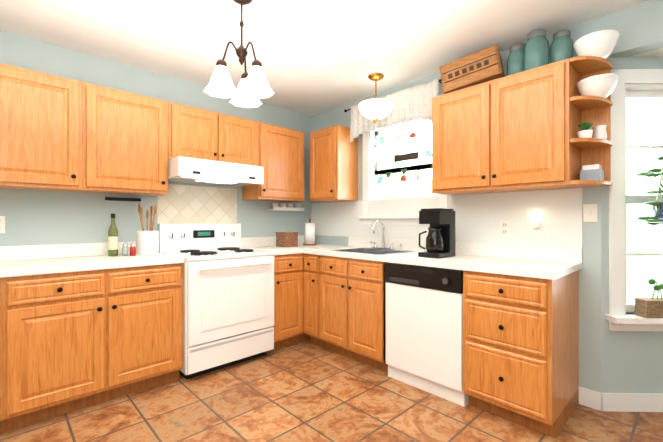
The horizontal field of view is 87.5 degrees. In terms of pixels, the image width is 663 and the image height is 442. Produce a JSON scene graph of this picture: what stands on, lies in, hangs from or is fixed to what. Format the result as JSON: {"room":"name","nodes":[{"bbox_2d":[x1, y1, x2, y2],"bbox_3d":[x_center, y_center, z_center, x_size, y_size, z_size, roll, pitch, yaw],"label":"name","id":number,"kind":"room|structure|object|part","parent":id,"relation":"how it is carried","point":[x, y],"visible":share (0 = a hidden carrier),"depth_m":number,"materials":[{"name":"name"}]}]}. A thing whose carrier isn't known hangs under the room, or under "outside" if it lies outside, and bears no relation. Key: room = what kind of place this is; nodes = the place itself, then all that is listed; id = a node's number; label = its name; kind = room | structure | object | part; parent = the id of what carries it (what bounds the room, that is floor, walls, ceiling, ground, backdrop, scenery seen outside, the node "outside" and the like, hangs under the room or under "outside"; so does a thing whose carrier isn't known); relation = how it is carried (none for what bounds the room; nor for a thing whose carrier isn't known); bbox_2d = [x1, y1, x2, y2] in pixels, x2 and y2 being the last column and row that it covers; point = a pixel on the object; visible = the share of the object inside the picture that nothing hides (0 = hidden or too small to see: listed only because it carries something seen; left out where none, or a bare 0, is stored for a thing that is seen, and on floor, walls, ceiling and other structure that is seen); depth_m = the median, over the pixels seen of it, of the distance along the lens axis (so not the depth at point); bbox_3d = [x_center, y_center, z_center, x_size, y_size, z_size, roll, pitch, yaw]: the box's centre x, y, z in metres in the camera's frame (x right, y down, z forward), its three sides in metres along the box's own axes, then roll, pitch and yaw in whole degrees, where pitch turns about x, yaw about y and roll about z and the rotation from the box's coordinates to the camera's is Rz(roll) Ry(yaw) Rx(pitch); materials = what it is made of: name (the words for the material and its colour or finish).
{"room":"kitchen","nodes":[
{"label":"kitchen","id":0,"kind":"room"},
{"bbox_2d":[0,30,311,245],"bbox_3d":[-2.094,-0.046,2.516,5.240,2.460,0.120,0,0,-44],"label":"wall","id":1,"kind":"structure","parent":0,"point":[35,217],"depth_m":2.73,"materials":[{"name":"paint"}]},
{"bbox_2d":[0,216,4,232],"bbox_3d":[-2.222,0.024,2.302,0.075,0.115,0.008,0,0,-44],"label":"electrical outlet","id":2,"kind":"object","parent":1,"relation":"attached to","point":[2,224],"visible":1,"depth_m":2.32,"materials":[{"name":"white plastic"}]},
{"bbox_2d":[0,63,81,191],"bbox_3d":[-2.003,-0.586,2.276,0.560,0.740,0.351,0,0,-44],"label":"upper cabinet","id":3,"kind":"object","parent":1,"relation":"attached to","point":[40,131],"visible":1,"depth_m":2.21,"materials":[{"name":"brown wood"}]},
{"bbox_2d":[77,82,167,195],"bbox_3d":[-1.594,-0.586,2.664,0.564,0.740,0.351,0,0,-44],"label":"upper cabinet","id":4,"kind":"object","parent":1,"relation":"attached to","point":[124,142],"visible":1,"depth_m":2.54,"materials":[{"name":"brown wood"}]},
{"bbox_2d":[105,197,140,201],"bbox_3d":[-1.683,-0.175,2.802,0.250,0.025,0.028,0,0,-44],"label":"rail","id":5,"kind":"object","parent":1,"relation":"attached to","point":[122,199],"visible":0.86,"depth_m":2.78,"materials":[{"name":"black metal"}]},
{"bbox_2d":[0,236,304,259],"bbox_3d":[-1.437,0.219,3.042,3.318,0.100,0.020,0,0,-44],"label":"backsplash","id":6,"kind":"structure","parent":1,"relation":"attached to","point":[24,252],"depth_m":2.56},
{"bbox_2d":[168,102,257,165],"bbox_3d":[-1.093,-0.726,3.141,0.815,0.460,0.351,0,0,-44],"label":"upper cabinet","id":7,"kind":"object","parent":1,"relation":"attached to","point":[195,132],"visible":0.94,"depth_m":2.99,"materials":[{"name":"brown wood"}]},
{"bbox_2d":[168,156,263,186],"bbox_3d":[-1.050,-0.412,3.058,0.752,0.163,0.511,0,0,-44],"label":"range hood","id":8,"kind":"object","parent":7,"relation":"attached to","point":[181,169],"visible":0.96,"depth_m":2.85,"materials":[{"name":"white painted metal"}]},
{"bbox_2d":[242,122,303,201],"bbox_3d":[-0.589,-0.585,3.622,0.575,0.740,0.351,0,0,-44],"label":"upper cabinet","id":9,"kind":"object","parent":1,"relation":"attached to","point":[281,155],"visible":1,"depth_m":3.49,"materials":[{"name":"brown wood"}]},
{"bbox_2d":[268,203,303,210],"bbox_3d":[-0.500,-0.155,3.873,0.420,0.081,0.108,0,0,-44],"label":"shelf","id":10,"kind":"object","parent":1,"relation":"attached to","point":[282,207],"visible":1,"depth_m":3.81,"materials":[{"name":"white"}]},
{"bbox_2d":[0,0,649,115],"bbox_3d":[-0.122,-1.308,0.446,5.240,0.060,5.840,0,0,-44],"label":"ceiling","id":11,"kind":"structure","parent":0,"point":[314,57],"depth_m":2.36,"materials":[{"name":"paint"}]},
{"bbox_2d":[204,0,273,107],"bbox_3d":[-0.513,-0.993,1.943,0.369,0.568,0.374,0,0,-44],"label":"chandelier","id":12,"kind":"object","parent":11,"relation":"hanging from","point":[253,86],"visible":1,"depth_m":1.94,"materials":[{"name":"white glass"}]},
{"bbox_2d":[359,73,393,123],"bbox_3d":[0.391,-1.065,3.047,0.306,0.422,0.306,0,0,-44],"label":"semi-flush ceiling light","id":13,"kind":"object","parent":11,"relation":"attached to","point":[375,109],"visible":1,"depth_m":2.97,"materials":[{"name":"white glass"}]},
{"bbox_2d":[0,339,662,441],"bbox_3d":[0.414,1.213,0.954,6.720,0.060,5.840,0,0,-44],"label":"floor","id":14,"kind":"structure","parent":0,"point":[305,391],"depth_m":2.11,"materials":[{"name":"tile"}]},
{"bbox_2d":[0,276,3,432],"bbox_3d":[-2.212,0.746,1.884,0.599,0.875,0.627,0,0,-44],"label":"base cabinet","id":15,"kind":"object","parent":14,"relation":"on","point":[1,277],"depth_m":1.88,"materials":[{"name":"brown wood"}]},
{"bbox_2d":[4,260,183,431],"bbox_3d":[-1.644,0.746,2.425,0.969,0.875,0.627,0,0,-44],"label":"base cabinet","id":16,"kind":"object","parent":14,"relation":"on","point":[83,325],"depth_m":2.13,"materials":[{"name":"brown wood"}]},
{"bbox_2d":[0,252,183,275],"bbox_3d":[-1.859,0.288,2.217,1.568,0.038,0.633,0,0,-44],"label":"countertop","id":17,"kind":"structure","parent":16,"relation":"on","point":[58,263],"depth_m":2.24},
{"bbox_2d":[108,214,117,255],"bbox_3d":[-1.673,0.106,2.654,0.066,0.325,0.067,0,0,-44],"label":"oil bottle","id":18,"kind":"object","parent":17,"relation":"on","point":[113,240],"visible":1,"depth_m":2.63,"materials":[{"name":"green glass"}]},
{"bbox_2d":[122,243,128,255],"bbox_3d":[-1.609,0.221,2.702,0.043,0.094,0.044,0,0,-44],"label":"shaker","id":19,"kind":"object","parent":17,"relation":"on","point":[125,244],"visible":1,"depth_m":2.70,"materials":[{"name":"clear glass"}]},
{"bbox_2d":[129,244,135,255],"bbox_3d":[-1.535,0.221,2.675,0.043,0.094,0.044,0,0,-44],"label":"shaker","id":20,"kind":"object","parent":17,"relation":"on","point":[132,248],"visible":1,"depth_m":2.66,"materials":[{"name":"red"}]},
{"bbox_2d":[136,203,158,254],"bbox_3d":[-1.476,0.064,2.783,0.168,0.409,0.174,0,0,-44],"label":"utensil crock","id":21,"kind":"object","parent":17,"relation":"on","point":[147,241],"visible":1,"depth_m":2.72,"materials":[{"name":"white ceramic"}]},
{"bbox_2d":[157,223,273,378],"bbox_3d":[-0.978,0.604,2.982,0.756,1.160,0.721,0,0,-44],"label":"range","id":22,"kind":"object","parent":14,"relation":"on","point":[228,300],"visible":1,"depth_m":2.77,"materials":[{"name":"white metal"},{"name":"black metal"}]},
{"bbox_2d":[266,252,307,351],"bbox_3d":[-0.604,0.747,3.416,0.376,0.875,0.627,0,0,-44],"label":"base cabinet","id":23,"kind":"object","parent":14,"relation":"on","point":[288,326],"depth_m":3.20,"materials":[{"name":"brown wood"}]},
{"bbox_2d":[246,244,342,255],"bbox_3d":[-0.381,0.289,3.624,0.986,0.038,0.633,0,0,-44],"label":"countertop","id":24,"kind":"structure","parent":23,"relation":"on","point":[267,247],"depth_m":3.53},
{"bbox_2d":[275,232,297,246],"bbox_3d":[-0.471,0.193,3.661,0.180,0.152,0.170,0,0,-44],"label":"wicker basket","id":25,"kind":"object","parent":24,"relation":"on","point":[286,239],"visible":1,"depth_m":3.60,"materials":[{"name":"brown wicker"}]},
{"bbox_2d":[303,219,316,244],"bbox_3d":[-0.243,0.121,3.892,0.156,0.297,0.156,0,0,-44],"label":"paper towel roll","id":26,"kind":"object","parent":24,"relation":"on","point":[309,233],"visible":1,"depth_m":3.84,"materials":[{"name":"white paper"}]},
{"bbox_2d":[304,252,327,345],"bbox_3d":[0.033,0.747,3.450,0.627,0.875,0.235,0,0,-44],"label":"base cabinet","id":27,"kind":"object","parent":14,"relation":"on","point":[314,263],"depth_m":3.23,"materials":[{"name":"brown wood"}]},
{"bbox_2d":[320,268,383,370],"bbox_3d":[0.362,0.824,3.104,0.627,0.720,0.755,0,0,-44],"label":"base cabinet","id":28,"kind":"object","parent":14,"relation":"on","point":[351,305],"depth_m":2.85,"materials":[{"name":"brown wood"}]},
{"bbox_2d":[380,260,468,406],"bbox_3d":[0.827,0.748,2.618,0.624,0.872,0.626,0,0,-44],"label":"dishwasher","id":29,"kind":"object","parent":14,"relation":"on","point":[422,301],"depth_m":2.38,"materials":[{"name":"metal"}]},
{"bbox_2d":[460,268,581,437],"bbox_3d":[1.212,0.746,2.211,0.627,0.875,0.487,0,0,-44],"label":"base cabinet","id":30,"kind":"object","parent":14,"relation":"on","point":[489,323],"depth_m":1.99,"materials":[{"name":"brown wood"}]},
{"bbox_2d":[304,248,581,279],"bbox_3d":[0.679,0.288,2.767,0.633,0.038,2.066,0,0,-44],"label":"countertop","id":31,"kind":"structure","parent":30,"relation":"on","point":[554,268],"depth_m":2.28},
{"bbox_2d":[328,248,411,275],"bbox_3d":[0.361,0.352,3.099,0.490,0.174,0.580,0,0,-44],"label":"sink","id":32,"kind":"object","parent":31,"relation":"in","point":[335,263],"depth_m":2.94,"materials":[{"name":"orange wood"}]},
{"bbox_2d":[368,220,403,247],"bbox_3d":[0.469,0.128,3.211,0.186,0.276,0.359,0,0,-44],"label":"faucet","id":33,"kind":"object","parent":31,"relation":"on","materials":[{"name":"silver metal"}]},
{"bbox_2d":[418,208,454,257],"bbox_3d":[0.797,0.088,2.619,0.250,0.360,0.172,0,0,-44],"label":"coffee maker","id":34,"kind":"object","parent":31,"relation":"on","point":[440,240],"visible":1,"depth_m":2.56,"materials":[{"name":"black plastic"}]},
{"bbox_3d":[0.688,-0.022,3.214,0.004,0.382,2.699,0,0,-44],"label":"backsplash panel","id":35,"kind":"part","parent":31,"relation":"part of","materials":[{"name":"white"}]},
{"bbox_2d":[312,0,662,391],"bbox_3d":[1.774,-0.046,2.167,0.120,2.460,5.720,0,0,-44],"label":"wall","id":36,"kind":"structure","parent":0,"point":[590,324],"depth_m":2.20,"materials":[{"name":"paint"}]},
{"bbox_2d":[310,125,357,201],"bbox_3d":[0.006,-0.585,3.679,0.351,0.740,0.428,0,0,-44],"label":"upper cabinet","id":37,"kind":"object","parent":36,"relation":"attached to","point":[333,163],"visible":1,"depth_m":3.54,"materials":[{"name":"brown wood"}]},
{"bbox_2d":[359,119,447,224],"bbox_3d":[0.683,-0.488,3.276,0.170,1.045,0.980,0,0,-44],"label":"window","id":38,"kind":"structure","parent":36,"relation":"in","point":[371,137],"depth_m":3.52,"materials":[{"name":"white"}]},
{"bbox_2d":[370,134,431,184],"bbox_3d":[0.680,-0.564,3.273,0.062,0.397,0.758,0,0,-44],"label":"shelf","id":39,"kind":"object","parent":38,"relation":"attached to","point":[408,139],"visible":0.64,"depth_m":3.27,"materials":[{"name":"white"}]},
{"bbox_2d":[376,131,431,183],"bbox_3d":[0.671,-0.613,3.282,0.065,0.480,0.620,0,0,-44],"label":"trinkets","id":40,"kind":"object","parent":39,"relation":"on","point":[428,153],"visible":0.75,"depth_m":3.29,"materials":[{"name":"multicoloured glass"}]},
{"bbox_2d":[394,152,418,161],"bbox_3d":[0.701,-0.597,3.244,0.016,0.067,0.260,0,0,-44],"label":"sign","id":41,"kind":"object","parent":39,"relation":"on","point":[406,156],"visible":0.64,"depth_m":3.23,"materials":[{"name":"brown wood"}]},
{"bbox_2d":[348,236,581,263],"bbox_3d":[0.901,0.219,2.978,0.020,0.100,2.066,0,0,-44],"label":"backsplash","id":42,"kind":"structure","parent":36,"relation":"attached to","point":[469,247],"depth_m":2.58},
{"bbox_2d":[499,221,509,235],"bbox_3d":[1.288,0.054,2.574,0.008,0.115,0.075,0,0,-44],"label":"electrical outlet","id":43,"kind":"object","parent":36,"relation":"attached to","point":[504,228],"visible":1,"depth_m":2.57,"materials":[{"name":"white plastic"}]},
{"bbox_2d":[432,58,580,194],"bbox_3d":[1.179,-0.586,2.447,0.351,0.740,0.895,0,0,-44],"label":"upper cabinet","id":44,"kind":"object","parent":36,"relation":"attached to","point":[515,132],"visible":1,"depth_m":2.26,"materials":[{"name":"brown wood"}]},
{"bbox_2d":[439,44,504,93],"bbox_3d":[1.057,-1.090,2.593,0.426,0.262,0.252,0,0,32],"label":"crate","id":45,"kind":"object","parent":44,"relation":"on","point":[484,70],"visible":0.79,"depth_m":2.48,"materials":[{"name":"brown wood"}]},
{"bbox_2d":[507,43,525,75],"bbox_3d":[1.280,-1.081,2.381,0.130,0.248,0.130,0,0,-44],"label":"jar","id":46,"kind":"object","parent":44,"relation":"on","point":[515,62],"visible":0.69,"depth_m":2.34,"materials":[{"name":"teal glass"}]},
{"bbox_2d":[524,28,548,70],"bbox_3d":[1.333,-1.092,2.253,0.141,0.270,0.141,0,0,-44],"label":"jar","id":47,"kind":"object","parent":44,"relation":"on","point":[536,52],"visible":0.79,"depth_m":2.20,"materials":[{"name":"teal glass"}]},
{"bbox_2d":[550,29,573,63],"bbox_3d":[1.463,-1.078,2.204,0.126,0.241,0.126,0,0,-44],"label":"jar","id":48,"kind":"object","parent":44,"relation":"on","point":[561,47],"visible":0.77,"depth_m":2.16,"materials":[{"name":"teal glass"}]},
{"bbox_2d":[530,216,542,232],"bbox_3d":[1.433,0.024,2.422,0.008,0.115,0.075,0,0,-44],"label":"electrical outlet","id":49,"kind":"object","parent":36,"relation":"attached to","point":[537,230],"visible":0.69,"depth_m":2.41,"materials":[{"name":"white"}]},
{"bbox_2d":[532,212,539,227],"bbox_3d":[1.419,-0.009,2.409,0.040,0.115,0.050,0,0,-44],"label":"sconce","id":50,"kind":"object","parent":49,"relation":"attached to","point":[535,222],"visible":0.98,"depth_m":2.40,"materials":[{"name":"white"}]},
{"bbox_2d":[579,386,600,410],"bbox_3d":[1.643,1.129,2.204,0.012,0.110,0.115,0,0,-44],"label":"baseboard","id":51,"kind":"structure","parent":36,"relation":"attached to","point":[589,398],"depth_m":2.20,"materials":[{"name":"white wood"}]},
{"bbox_2d":[583,204,597,221],"bbox_3d":[1.644,-0.051,2.203,0.014,0.115,0.075,0,0,-44],"label":"switch plate","id":52,"kind":"object","parent":36,"relation":"attached to","point":[590,212],"visible":1,"depth_m":2.20,"materials":[{"name":"white plastic"}]},
{"bbox_2d":[570,56,612,187],"bbox_3d":[1.563,-0.586,2.081,0.300,0.740,0.160,0,0,-44],"label":"corner shelf","id":53,"kind":"object","parent":36,"relation":"attached to","point":[596,110],"visible":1,"depth_m":2.13,"materials":[{"name":"brown wood"}]},
{"bbox_2d":[577,122,593,137],"bbox_3d":[1.537,-0.536,2.097,0.109,0.108,0.082,0,0,-44],"label":"potted plant","id":54,"kind":"object","parent":53,"relation":"on","point":[585,132],"visible":0.9,"depth_m":2.07,"materials":[{"name":"white ceramic"}]},
{"bbox_2d":[580,164,603,180],"bbox_3d":[1.590,-0.287,2.114,0.120,0.100,0.100,0,0,-44],"label":"caddy","id":55,"kind":"object","parent":53,"relation":"on","point":[592,172],"visible":0.82,"depth_m":2.07,"materials":[{"name":"grey"}]},
{"bbox_2d":[573,30,619,58],"bbox_3d":[1.578,-1.020,2.068,0.220,0.125,0.220,0,0,-44],"label":"bowl","id":56,"kind":"object","parent":53,"relation":"on","point":[602,43],"visible":0.83,"depth_m":2.00,"materials":[{"name":"white ceramic"}]},
{"bbox_2d":[576,73,618,97],"bbox_3d":[1.585,-0.782,2.068,0.204,0.110,0.204,0,0,-44],"label":"bowl","id":57,"kind":"object","parent":53,"relation":"on","point":[602,85],"visible":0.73,"depth_m":2.01,"materials":[{"name":"white ceramic"}]},
{"bbox_2d":[593,125,606,139],"bbox_3d":[1.654,-0.532,2.133,0.072,0.100,0.072,0,0,-44],"label":"pitcher","id":58,"kind":"object","parent":53,"relation":"on","point":[600,131],"visible":0.67,"depth_m":2.11,"materials":[{"name":"white ceramic"}]},
{"bbox_2d":[601,56,662,409],"bbox_3d":[2.290,0.079,2.214,1.200,2.210,0.120,0,0,1],"label":"wall","id":59,"kind":"structure","parent":0,"point":[631,361],"depth_m":2.17,"materials":[{"name":"paint"}]},
{"bbox_2d":[602,393,662,411],"bbox_3d":[2.288,1.129,2.145,1.200,0.110,0.012,0,0,1],"label":"baseboard","id":60,"kind":"structure","parent":59,"relation":"attached to","point":[633,402],"depth_m":2.15,"materials":[{"name":"white wood"}]},
{"bbox_2d":[605,69,662,330],"bbox_3d":[2.269,-0.129,2.170,1.110,1.625,0.210,0,0,1],"label":"window","id":61,"kind":"structure","parent":59,"relation":"in","point":[639,83],"depth_m":2.15,"materials":[{"name":"white"}]},
{"bbox_2d":[635,279,662,317],"bbox_3d":[2.057,0.452,2.111,0.340,0.262,0.080,0,0,1],"label":"planter box","id":62,"kind":"object","parent":61,"relation":"on","point":[652,307],"visible":1,"depth_m":2.09,"materials":[{"name":"brown wicker"}]},
{"bbox_2d":[626,48,662,111],"bbox_3d":[3.318,-1.057,1.705,1.480,0.060,2.920,0,0,-44],"label":"ceiling","id":63,"kind":"structure","parent":0,"point":[636,105],"depth_m":3.00,"materials":[{"name":"paint"}]},
{"bbox_2d":[636,156,662,224],"bbox_3d":[1.964,-0.426,2.008,0.310,1.200,0.302,0,0,-44],"label":"hanging plant","id":64,"kind":"object","parent":63,"relation":"hanging from","point":[656,218],"visible":1,"depth_m":2.02,"materials":[{"name":"green plant"}]},
{"bbox_3d":[0.567,-1.150,3.249,0.133,0.032,1.142,0,0,-44],"label":"curtain rod","id":65,"kind":"object","parent":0,"visible":0},
{"bbox_2d":[350,78,438,141],"bbox_3d":[0.528,-0.982,3.165,0.047,0.360,0.982,0,0,-44],"label":"valance curtain","id":66,"kind":"object","parent":65,"relation":"hanging from","point":[413,102],"visible":0.71,"depth_m":3.06,"materials":[{"name":"fabric"}]},
{"label":"outside","id":67,"kind":"structure","parent":0,"visible":0},
{"bbox_2d":[380,101,661,302],"bbox_3d":[3.268,-0.815,3.397,3.180,6.000,12.000,0,0,-44],"label":"sky","id":68,"kind":"structure","parent":67,"point":[644,127],"depth_m":4.55,"materials":[{"name":"white"}]}
]}

